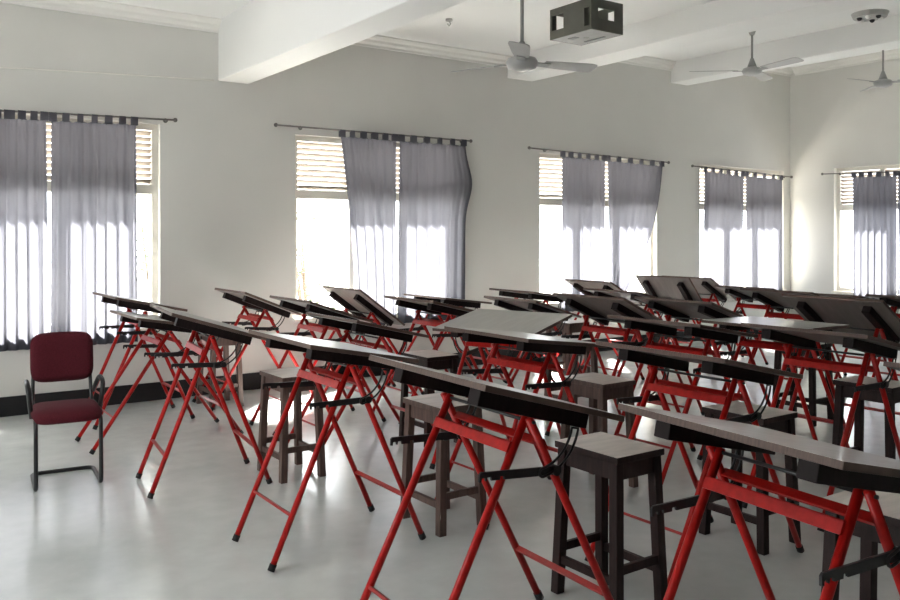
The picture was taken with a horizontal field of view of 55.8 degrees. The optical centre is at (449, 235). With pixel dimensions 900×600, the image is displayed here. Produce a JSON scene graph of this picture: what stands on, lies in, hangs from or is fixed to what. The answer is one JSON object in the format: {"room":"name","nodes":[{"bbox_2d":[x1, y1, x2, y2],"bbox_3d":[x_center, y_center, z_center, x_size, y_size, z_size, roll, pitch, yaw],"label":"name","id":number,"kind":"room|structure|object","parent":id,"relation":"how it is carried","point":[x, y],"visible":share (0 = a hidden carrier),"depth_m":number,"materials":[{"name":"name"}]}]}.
{"room":"drafting classroom","nodes":[
{"label":"drafting classroom","id":0,"kind":"room"},
{"bbox_2d":[0,3,789,396],"bbox_3d":[-0.546,-0.780,9.566,15.020,4.600,0.240,0,0,-35],"label":"wall","id":1,"kind":"structure","parent":0,"point":[226,173],"depth_m":8.80,"materials":[{"name":"paint"}]},
{"bbox_2d":[2,113,160,331],"bbox_3d":[-3.591,-0.080,7.346,2.144,1.920,0.215,0,0,-35],"label":"window","id":2,"kind":"structure","parent":1,"relation":"in","point":[149,186],"depth_m":7.94,"materials":[{"name":"white paint"}]},
{"bbox_2d":[2,110,177,122],"bbox_3d":[-3.345,-1.054,7.382,1.935,0.089,0.101,0,0,-35],"label":"curtain rod","id":3,"kind":"object","parent":1,"relation":"attached to","point":[165,120],"visible":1,"depth_m":7.65,"materials":[{"name":"metal"}]},
{"bbox_2d":[0,109,48,351],"bbox_3d":[-3.723,-0.051,7.078,0.704,2.022,0.053,0,0,-35],"label":"curtain","id":4,"kind":"object","parent":3,"relation":"hanging from","point":[24,295],"visible":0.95,"depth_m":7.17,"materials":[{"name":"grey fabric"}]},
{"bbox_2d":[49,112,137,344],"bbox_3d":[-3.134,-0.060,7.496,0.742,2.039,0.061,0,0,-35],"label":"curtain","id":5,"kind":"object","parent":3,"relation":"hanging from","point":[94,192],"visible":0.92,"depth_m":7.48,"materials":[{"name":"grey fabric"}]},
{"bbox_2d":[0,67,213,80],"bbox_3d":[-3.084,-1.451,7.620,1.987,0.108,0.012,0,0,-35],"label":"cable","id":6,"kind":"object","parent":1,"relation":"attached to","point":[0,67],"visible":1,"depth_m":7.60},
{"bbox_2d":[0,0,221,32],"bbox_3d":[-4.301,-2.020,6.707,5.107,0.120,0.100,0,0,-35],"label":"trim","id":7,"kind":"structure","parent":1,"relation":"attached to","point":[99,8],"depth_m":7.68,"materials":[{"name":"paint"}]},
{"bbox_2d":[293,135,399,322],"bbox_3d":[-0.768,-0.080,9.339,2.125,1.920,0.215,0,0,-35],"label":"window","id":8,"kind":"structure","parent":1,"relation":"in","point":[310,191],"depth_m":8.99,"materials":[{"name":"white paint"}]},
{"bbox_2d":[274,123,472,142],"bbox_3d":[-0.765,-1.105,9.203,2.464,0.048,0.101,0,0,-35],"label":"curtain rod","id":9,"kind":"object","parent":1,"relation":"attached to","point":[275,124],"visible":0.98,"depth_m":8.91,"materials":[{"name":"metal"}]},
{"bbox_2d":[339,129,397,324],"bbox_3d":[-0.866,-0.078,9.097,0.720,2.076,0.052,0,0,-35],"label":"curtain","id":10,"kind":"object","parent":9,"relation":"hanging from","point":[369,164],"visible":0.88,"depth_m":9.12,"materials":[{"name":"grey fabric"}]},
{"bbox_2d":[398,134,471,322],"bbox_3d":[-0.158,-0.078,9.593,1.006,2.075,0.047,0,0,-35],"label":"curtain","id":11,"kind":"object","parent":9,"relation":"hanging from","point":[435,180],"visible":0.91,"depth_m":9.57,"materials":[{"name":"grey fabric"}]},
{"bbox_2d":[0,327,761,416],"bbox_3d":[-0.479,1.438,9.455,14.522,0.165,0.018,0,0,-35],"label":"baseboard","id":12,"kind":"structure","parent":1,"relation":"attached to","point":[12,405],"depth_m":7.84,"materials":[{"name":"paint"}]},
{"bbox_2d":[352,35,511,66],"bbox_3d":[-0.619,-2.100,9.306,3.280,0.120,0.100,0,0,-35],"label":"trim","id":13,"kind":"structure","parent":1,"relation":"attached to","point":[378,41],"depth_m":9.60,"materials":[{"name":"paint"}]},
{"bbox_2d":[540,153,652,305],"bbox_3d":[1.963,-0.080,11.266,2.200,1.920,0.215,0,0,-35],"label":"window","id":14,"kind":"structure","parent":1,"relation":"in","point":[548,199],"depth_m":10.89,"materials":[{"name":"white paint"}]},
{"bbox_2d":[528,146,669,163],"bbox_3d":[1.992,-1.051,11.148,2.588,0.094,0.101,0,0,-35],"label":"curtain rod","id":15,"kind":"object","parent":1,"relation":"attached to","point":[529,147],"visible":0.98,"depth_m":10.90,"materials":[{"name":"metal"}]},
{"bbox_2d":[560,151,606,311],"bbox_3d":[1.725,-0.057,10.924,0.807,2.034,0.058,0,0,-35],"label":"curtain","id":16,"kind":"object","parent":15,"relation":"hanging from","point":[583,180],"visible":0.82,"depth_m":10.90,"materials":[{"name":"grey fabric"}]},
{"bbox_2d":[607,155,663,290],"bbox_3d":[2.514,-0.051,11.481,1.106,2.021,0.054,0,0,-35],"label":"curtain","id":17,"kind":"object","parent":15,"relation":"hanging from","point":[633,189],"visible":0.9,"depth_m":11.41,"materials":[{"name":"grey fabric"}]},
{"bbox_2d":[620,56,675,70],"bbox_3d":[2.098,-2.390,11.223,2.570,0.120,0.100,0,0,-35],"label":"trim","id":18,"kind":"structure","parent":1,"relation":"attached to","point":[646,61],"depth_m":11.70,"materials":[{"name":"paint"}]},
{"bbox_2d":[691,164,792,177],"bbox_3d":[4.437,-0.971,12.873,2.460,0.104,0.101,0,0,-35],"label":"curtain rod","id":19,"kind":"object","parent":1,"relation":"attached to","point":[692,165],"visible":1,"depth_m":12.73,"materials":[{"name":"metal"}]},
{"bbox_2d":[703,167,744,301],"bbox_3d":[4.055,-0.023,12.568,0.974,1.966,0.050,0,0,-35],"label":"curtain","id":20,"kind":"object","parent":19,"relation":"hanging from","point":[723,193],"visible":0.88,"depth_m":12.54,"materials":[{"name":"grey fabric"}]},
{"bbox_2d":[745,171,782,289],"bbox_3d":[4.862,-0.010,13.136,0.966,1.940,0.047,0,0,-35],"label":"curtain","id":21,"kind":"object","parent":19,"relation":"hanging from","point":[763,195],"visible":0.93,"depth_m":13.14,"materials":[{"name":"grey fabric"}]},
{"bbox_2d":[700,165,785,290],"bbox_3d":[4.439,-0.080,13.013,2.100,1.920,0.215,0,0,-35],"label":"window","id":22,"kind":"structure","parent":1,"relation":"in","point":[702,176],"depth_m":13.04,"materials":[{"name":"white paint"}]},
{"bbox_2d":[764,67,793,76],"bbox_3d":[4.463,-2.620,12.892,2.520,0.120,0.100,0,0,-35],"label":"trim","id":23,"kind":"structure","parent":1,"relation":"attached to","point":[788,71],"depth_m":13.47,"materials":[{"name":"paint"}]},
{"bbox_2d":[0,334,899,599],"bbox_3d":[3.159,1.580,4.316,15.020,0.120,13.090,0,0,-35],"label":"floor","id":24,"kind":"structure","parent":0,"point":[77,536],"depth_m":4.54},
{"bbox_2d":[24,331,104,491],"bbox_3d":[-2.418,1.074,5.340,0.458,0.893,0.555,0,0,-29],"label":"chair","id":25,"kind":"object","parent":24,"relation":"on","point":[54,356],"visible":1,"depth_m":5.44,"materials":[{"name":"red fabric"}]},
{"bbox_2d":[88,292,194,429],"bbox_3d":[-2.605,0.997,7.072,0.801,1.047,0.760,0,0,-35],"label":"table","id":26,"kind":"object","parent":24,"relation":"on","point":[130,304],"visible":0.52,"depth_m":6.95,"materials":[{"name":"red metal"}]},
{"bbox_2d":[75,310,243,454],"bbox_3d":[-2.188,1.047,6.412,1.109,0.954,0.760,0,0,-35],"label":"table","id":27,"kind":"object","parent":24,"relation":"on","point":[152,322],"visible":0.73,"depth_m":6.30,"materials":[{"name":"red metal"}]},
{"bbox_2d":[135,304,272,498],"bbox_3d":[-1.536,0.978,5.281,0.729,1.084,0.760,0,0,-28],"label":"table","id":28,"kind":"object","parent":24,"relation":"on","point":[205,326],"visible":0.99,"depth_m":5.11,"materials":[{"name":"red metal"}]},
{"bbox_2d":[196,334,243,409],"bbox_3d":[-2.074,1.196,7.655,0.306,0.648,0.384,0,0,-35],"label":"stool","id":29,"kind":"object","parent":24,"relation":"on","point":[225,343],"visible":0.56,"depth_m":7.58,"materials":[{"name":"brown wood"}]},
{"bbox_2d":[192,288,312,410],"bbox_3d":[-1.804,1.005,7.846,1.015,1.036,0.760,0,0,-35],"label":"table","id":30,"kind":"object","parent":24,"relation":"on","point":[249,301],"visible":0.84,"depth_m":7.69,"materials":[{"name":"red metal"}]},
{"bbox_2d":[257,367,325,483],"bbox_3d":[-1.019,1.196,5.450,0.306,0.648,0.384,0,0,-35],"label":"stool","id":31,"kind":"object","parent":24,"relation":"on","point":[282,374],"visible":0.75,"depth_m":5.38,"materials":[{"name":"brown wood"}]},
{"bbox_2d":[249,295,385,435],"bbox_3d":[-1.077,1.007,6.902,0.981,1.031,0.760,0,0,-35],"label":"table","id":32,"kind":"object","parent":24,"relation":"on","point":[298,305],"visible":0.66,"depth_m":6.84,"materials":[{"name":"red metal"}]},
{"bbox_2d":[232,329,425,571],"bbox_3d":[-0.611,1.003,4.256,0.824,1.036,0.760,0,0,-34],"label":"table","id":33,"kind":"object","parent":24,"relation":"on","point":[334,352],"visible":0.99,"depth_m":4.13,"materials":[{"name":"red metal"}]},
{"bbox_2d":[288,312,432,460],"bbox_3d":[-0.609,1.037,5.996,1.094,0.975,0.760,0,0,-35],"label":"table","id":34,"kind":"object","parent":24,"relation":"on","point":[348,325],"visible":0.5,"depth_m":5.85,"materials":[{"name":"red metal"}]},
{"bbox_2d":[313,286,423,394],"bbox_3d":[-0.866,1.003,8.042,1.152,1.044,0.760,0,0,-35],"label":"table","id":35,"kind":"object","parent":24,"relation":"on","point":[357,302],"visible":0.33,"depth_m":7.92,"materials":[{"name":"grey wood"}]},
{"bbox_2d":[373,295,481,423],"bbox_3d":[-0.139,1.022,7.307,0.998,1.002,0.760,0,0,-35],"label":"table","id":36,"kind":"object","parent":24,"relation":"on","point":[428,306],"visible":0.57,"depth_m":7.23,"materials":[{"name":"red metal"}]},
{"bbox_2d":[399,349,458,446],"bbox_3d":[-0.151,1.196,6.319,0.306,0.648,0.384,0,0,-35],"label":"stool","id":37,"kind":"object","parent":24,"relation":"on","point":[433,359],"visible":0.51,"depth_m":6.23,"materials":[{"name":"brown wood"}]},
{"bbox_2d":[400,393,486,536],"bbox_3d":[-0.037,1.196,4.527,0.306,0.648,0.384,0,0,-35],"label":"stool","id":38,"kind":"object","parent":24,"relation":"on","point":[427,407],"visible":0.72,"depth_m":4.45,"materials":[{"name":"brown wood"}]},
{"bbox_2d":[387,293,504,387],"bbox_3d":[-0.038,1.062,8.725,1.152,0.925,0.760,0,0,-35],"label":"table","id":39,"kind":"object","parent":24,"relation":"on","point":[452,301],"visible":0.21,"depth_m":8.61,"materials":[{"name":"grey wood"}]},
{"bbox_2d":[360,355,624,599],"bbox_3d":[0.125,0.989,3.075,0.966,1.067,0.787,0,0,-32],"label":"table","id":40,"kind":"object","parent":24,"relation":"on","point":[493,397],"visible":1,"depth_m":2.95,"materials":[{"name":"red metal"}]},
{"bbox_2d":[429,309,571,468],"bbox_3d":[0.363,1.026,5.764,0.760,0.993,0.963,0,0,35],"label":"table","id":41,"kind":"object","parent":24,"relation":"on","point":[505,320],"visible":0.48,"depth_m":5.76,"materials":[{"name":"grey wood"}]},
{"bbox_2d":[435,326,608,529],"bbox_3d":[0.412,1.026,4.844,0.926,0.993,0.760,0,0,-35],"label":"table","id":42,"kind":"object","parent":24,"relation":"on","point":[527,342],"visible":0.78,"depth_m":4.73,"materials":[{"name":"red metal"}]},
{"bbox_2d":[465,296,583,397],"bbox_3d":[0.749,1.047,7.958,1.193,0.957,0.760,0,0,-35],"label":"table","id":43,"kind":"object","parent":24,"relation":"on","point":[512,304],"visible":0.29,"depth_m":7.78,"materials":[{"name":"black wood"}]},
{"bbox_2d":[486,288,578,383],"bbox_3d":[0.878,1.049,9.248,1.094,0.949,0.760,0,0,-35],"label":"table","id":44,"kind":"object","parent":24,"relation":"on","point":[517,294],"visible":0.23,"depth_m":9.07,"materials":[{"name":"grey wood"}]},
{"bbox_2d":[545,319,590,375],"bbox_3d":[1.200,1.196,8.705,0.306,0.648,0.384,0,0,-35],"label":"stool","id":45,"kind":"object","parent":24,"relation":"on","point":[571,326],"visible":0.34,"depth_m":8.62,"materials":[{"name":"brown wood"}]},
{"bbox_2d":[544,335,597,403],"bbox_3d":[1.041,1.196,7.283,0.306,0.648,0.384,0,0,-35],"label":"stool","id":46,"kind":"object","parent":24,"relation":"on","point":[594,362],"visible":0.08,"depth_m":7.21,"materials":[{"name":"brown wood"}]},
{"bbox_2d":[552,279,641,365],"bbox_3d":[1.788,1.022,10.075,1.179,1.006,0.760,0,0,-35],"label":"table","id":47,"kind":"object","parent":24,"relation":"on","point":[579,285],"visible":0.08,"depth_m":10.04,"materials":[{"name":"grey wood"}]},
{"bbox_2d":[560,372,637,487],"bbox_3d":[0.907,1.196,5.218,0.306,0.648,0.384,0,0,-35],"label":"stool","id":48,"kind":"object","parent":24,"relation":"on","point":[599,388],"visible":0.4,"depth_m":5.14,"materials":[{"name":"brown wood"}]},
{"bbox_2d":[545,292,663,435],"bbox_3d":[1.217,0.983,6.513,0.887,1.078,0.760,0,0,-35],"label":"table","id":49,"kind":"object","parent":24,"relation":"on","point":[597,308],"visible":0.71,"depth_m":6.51,"materials":[{"name":"grey wood"}]},
{"bbox_2d":[551,432,667,599],"bbox_3d":[0.665,1.196,3.566,0.306,0.648,0.384,0,0,-35],"label":"stool","id":50,"kind":"object","parent":24,"relation":"on","point":[614,458],"visible":0.92,"depth_m":3.49,"materials":[{"name":"brown wood"}]},
{"bbox_2d":[582,288,683,383],"bbox_3d":[1.786,1.025,8.482,1.032,0.996,0.760,0,0,-35],"label":"table","id":51,"kind":"object","parent":24,"relation":"on","point":[629,295],"visible":0.26,"depth_m":8.39,"materials":[{"name":"grey wood"}]},
{"bbox_2d":[617,275,713,372],"bbox_3d":[2.450,0.984,9.501,1.152,1.082,0.760,0,0,-35],"label":"table","id":52,"kind":"object","parent":24,"relation":"on","point":[667,287],"visible":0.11,"depth_m":9.46,"materials":[{"name":"grey wood"}]},
{"bbox_2d":[607,315,758,483],"bbox_3d":[1.490,1.024,5.519,0.963,0.997,0.760,0,0,-35],"label":"table","id":53,"kind":"object","parent":24,"relation":"on","point":[710,333],"visible":0.6,"depth_m":5.38,"materials":[{"name":"red metal"}]},
{"bbox_2d":[634,296,744,417],"bbox_3d":[1.924,1.006,6.743,0.963,1.034,0.760,0,0,-35],"label":"table","id":54,"kind":"object","parent":24,"relation":"on","point":[682,310],"visible":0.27,"depth_m":6.74,"materials":[{"name":"grey wood"}]},
{"bbox_2d":[585,341,803,583],"bbox_3d":[1.155,1.019,4.034,0.963,1.007,0.760,0,0,-35],"label":"table","id":55,"kind":"object","parent":24,"relation":"on","point":[657,358],"visible":0.86,"depth_m":3.93,"materials":[{"name":"red metal"}]},
{"bbox_2d":[658,276,743,356],"bbox_3d":[3.076,1.013,10.591,1.152,1.024,0.760,0,0,-35],"label":"table","id":56,"kind":"object","parent":24,"relation":"on","point":[706,288],"visible":0.23,"depth_m":10.40,"materials":[{"name":"grey wood"}]},
{"bbox_2d":[699,401,800,555],"bbox_3d":[1.506,1.196,4.282,0.306,0.648,0.384,0,0,-35],"label":"stool","id":57,"kind":"object","parent":24,"relation":"on","point":[781,420],"visible":0.55,"depth_m":4.20,"materials":[{"name":"brown wood"}]},
{"bbox_2d":[618,403,899,599],"bbox_3d":[0.922,1.012,2.352,0.918,1.020,0.760,0,0,-29],"label":"table","id":58,"kind":"object","parent":24,"relation":"on","point":[860,473],"visible":1,"depth_m":2.28,"materials":[{"name":"red metal"}]},
{"bbox_2d":[714,285,807,369],"bbox_3d":[3.443,1.041,9.516,1.152,0.967,0.760,0,0,-35],"label":"table","id":59,"kind":"object","parent":24,"relation":"on","point":[735,291],"visible":0.4,"depth_m":9.61,"materials":[{"name":"grey wood"}]},
{"bbox_2d":[697,316,849,460],"bbox_3d":[2.230,1.057,5.858,1.032,0.932,0.760,0,0,-35],"label":"table","id":60,"kind":"object","parent":24,"relation":"on","point":[733,323],"visible":0.59,"depth_m":5.86,"materials":[{"name":"red metal"}]},
{"bbox_2d":[737,288,841,404],"bbox_3d":[3.213,1.012,8.020,1.032,1.023,0.760,0,0,-35],"label":"table","id":61,"kind":"object","parent":24,"relation":"on","point":[773,299],"visible":0.34,"depth_m":8.09,"materials":[{"name":"grey wood"}]},
{"bbox_2d":[772,341,833,426],"bbox_3d":[2.910,1.196,7.011,0.306,0.648,0.384,0,0,-35],"label":"stool","id":62,"kind":"object","parent":24,"relation":"on","point":[812,400],"visible":0.34,"depth_m":6.93,"materials":[{"name":"brown wood"}]},
{"bbox_2d":[740,323,899,531],"bbox_3d":[2.136,1.014,4.812,0.926,1.016,0.760,0,0,-35],"label":"table","id":63,"kind":"object","parent":24,"relation":"on","point":[800,338],"visible":0.8,"depth_m":4.70,"materials":[{"name":"red metal"}]},
{"bbox_2d":[782,294,899,447],"bbox_3d":[2.850,0.977,6.124,0.963,1.092,0.760,0,0,-35],"label":"table","id":64,"kind":"object","parent":24,"relation":"on","point":[871,317],"visible":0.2,"depth_m":6.08,"materials":[{"name":"grey wood"}]},
{"bbox_2d":[800,293,893,385],"bbox_3d":[4.002,1.053,8.724,1.152,0.944,0.760,0,0,-35],"label":"table","id":65,"kind":"object","parent":24,"relation":"on","point":[843,356],"visible":0.08,"depth_m":8.55,"materials":[{"name":"red metal"}]},
{"bbox_2d":[821,491,899,599],"bbox_3d":[1.452,1.196,2.763,0.306,0.648,0.384,0,0,-35],"label":"stool","id":66,"kind":"object","parent":24,"relation":"on","point":[889,503],"visible":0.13,"depth_m":2.81,"materials":[{"name":"brown wood"}]},
{"bbox_2d":[832,375,899,458],"bbox_3d":[2.545,1.196,5.101,0.306,0.648,0.384,0,0,-35],"label":"stool","id":67,"kind":"object","parent":24,"relation":"on","point":[844,387],"visible":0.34,"depth_m":5.13,"materials":[{"name":"brown wood"}]},
{"bbox_2d":[866,294,899,377],"bbox_3d":[4.463,1.042,8.070,1.094,0.963,0.760,0,0,-35],"label":"table","id":68,"kind":"object","parent":24,"relation":"on","point":[893,301],"visible":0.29,"depth_m":8.15,"materials":[{"name":"grey wood"}]},
{"bbox_2d":[883,361,899,370],"bbox_3d":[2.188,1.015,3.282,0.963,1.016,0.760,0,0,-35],"label":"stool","id":69,"kind":"object","parent":24,"relation":"on","point":[893,365],"visible":1,"depth_m":3.42,"materials":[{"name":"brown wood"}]},
{"bbox_2d":[101,0,899,66],"bbox_3d":[3.153,-2.430,4.325,14.660,0.700,12.630,0,0,-35],"label":"ceiling","id":70,"kind":"structure","parent":0,"point":[478,25],"depth_m":8.76,"materials":[{"name":"paint"}]},
{"bbox_2d":[218,0,466,83],"bbox_3d":[1.520,-2.190,3.159,0.313,1.380,12.610,0,0,-35],"label":"beam","id":71,"kind":"structure","parent":70,"relation":"attached to","point":[261,39],"depth_m":6.87,"materials":[{"name":"paint"}]},
{"bbox_2d":[446,18,451,25],"bbox_3d":[-0.010,-2.122,8.461,0.070,0.075,0.070,0,0,-35],"label":"ceiling hook","id":72,"kind":"object","parent":70,"relation":"attached to","point":[449,20],"visible":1,"depth_m":8.44,"materials":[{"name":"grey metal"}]},
{"bbox_2d":[450,0,596,72],"bbox_3d":[0.491,-1.663,5.875,1.081,0.994,0.948,0,0,7],"label":"ceiling fan","id":73,"kind":"object","parent":70,"relation":"hanging from","point":[521,61],"visible":1,"depth_m":5.99,"materials":[{"name":"white metal"}]},
{"bbox_2d":[550,0,622,45],"bbox_3d":[1.159,-1.923,7.242,0.372,0.474,0.498,0,0,-35],"label":"cage","id":74,"kind":"object","parent":70,"relation":"hanging from","point":[583,24],"visible":1,"depth_m":7.12,"materials":[{"name":"black metal"}]},
{"bbox_2d":[507,0,889,80],"bbox_3d":[4.491,-2.395,5.256,0.400,0.970,12.610,0,0,-35],"label":"beam","id":75,"kind":"structure","parent":70,"relation":"attached to","point":[719,19],"depth_m":8.14,"materials":[{"name":"paint"}]},
{"bbox_2d":[689,31,803,80],"bbox_3d":[3.644,-2.168,10.127,1.289,0.564,1.128,0,0,35],"label":"ceiling fan","id":76,"kind":"object","parent":70,"relation":"hanging from","point":[751,69],"visible":0.93,"depth_m":9.94,"materials":[{"name":"white metal"}]},
{"bbox_2d":[671,14,899,84],"bbox_3d":[6.897,-2.520,6.954,0.350,0.720,12.610,0,0,-35],"label":"beam","id":77,"kind":"structure","parent":70,"relation":"attached to","point":[865,37],"depth_m":10.40,"materials":[{"name":"paint"}]},
{"bbox_2d":[851,9,888,22],"bbox_3d":[4.620,-2.409,9.350,0.380,0.083,0.380,0,0,-35],"label":"ceiling lamp","id":78,"kind":"object","parent":70,"relation":"attached to","point":[871,15],"visible":1,"depth_m":9.25,"materials":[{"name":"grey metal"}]},
{"bbox_2d":[847,50,899,90],"bbox_3d":[5.565,-2.293,11.025,1.081,0.773,0.948,0,0,5],"label":"ceiling fan","id":79,"kind":"object","parent":70,"relation":"hanging from","point":[883,81],"visible":0.88,"depth_m":10.85,"materials":[{"name":"white metal"}]},
{"bbox_2d":[790,58,899,320],"bbox_3d":[9.197,-0.780,8.578,0.240,4.600,12.610,0,0,-35],"label":"wall","id":80,"kind":"structure","parent":0,"point":[834,124],"depth_m":13.15,"materials":[{"name":"paint"}]},
{"bbox_2d":[792,48,899,75],"bbox_3d":[9.087,-2.620,8.439,0.100,0.120,12.510,0,0,-35],"label":"trim","id":81,"kind":"structure","parent":80,"relation":"attached to","point":[895,53],"depth_m":12.82,"materials":[{"name":"paint"}]},
{"bbox_2d":[821,171,892,174],"bbox_3d":[6.348,-0.924,12.318,0.101,0.107,2.047,0,0,-35],"label":"curtain rod","id":82,"kind":"object","parent":80,"relation":"attached to","point":[840,173],"visible":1,"depth_m":12.82,"materials":[{"name":"metal"}]},
{"bbox_2d":[851,171,896,299],"bbox_3d":[6.212,0.003,12.454,0.058,1.913,0.686,0,0,-35],"label":"curtain","id":83,"kind":"object","parent":82,"relation":"hanging from","point":[874,198],"visible":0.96,"depth_m":12.43,"materials":[{"name":"grey fabric"}]},
{"bbox_2d":[897,171,899,295],"bbox_3d":[6.626,0.013,11.874,0.056,1.894,0.734,0,0,-35],"label":"curtain","id":84,"kind":"object","parent":82,"relation":"hanging from","point":[898,172],"visible":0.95,"depth_m":12.14,"materials":[{"name":"grey fabric"}]},
{"bbox_2d":[831,164,899,295],"bbox_3d":[6.555,-0.080,12.221,0.215,1.920,2.150,0,0,-35],"label":"window","id":85,"kind":"structure","parent":80,"relation":"in","point":[841,179],"depth_m":13.04,"materials":[{"name":"white paint"}]},
{"label":"outside","id":86,"kind":"structure","parent":0,"visible":0},
{"bbox_2d":[48,259,897,324],"bbox_3d":[-15.592,2.070,30.764,90.000,0.100,51.750,0,0,-35],"label":"ground","id":87,"kind":"structure","parent":86,"point":[550,269],"depth_m":40.40,"materials":[{"name":"white"}]},
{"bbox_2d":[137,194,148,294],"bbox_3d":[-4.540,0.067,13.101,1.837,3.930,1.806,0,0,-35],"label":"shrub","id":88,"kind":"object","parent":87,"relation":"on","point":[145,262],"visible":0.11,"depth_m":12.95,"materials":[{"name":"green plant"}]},
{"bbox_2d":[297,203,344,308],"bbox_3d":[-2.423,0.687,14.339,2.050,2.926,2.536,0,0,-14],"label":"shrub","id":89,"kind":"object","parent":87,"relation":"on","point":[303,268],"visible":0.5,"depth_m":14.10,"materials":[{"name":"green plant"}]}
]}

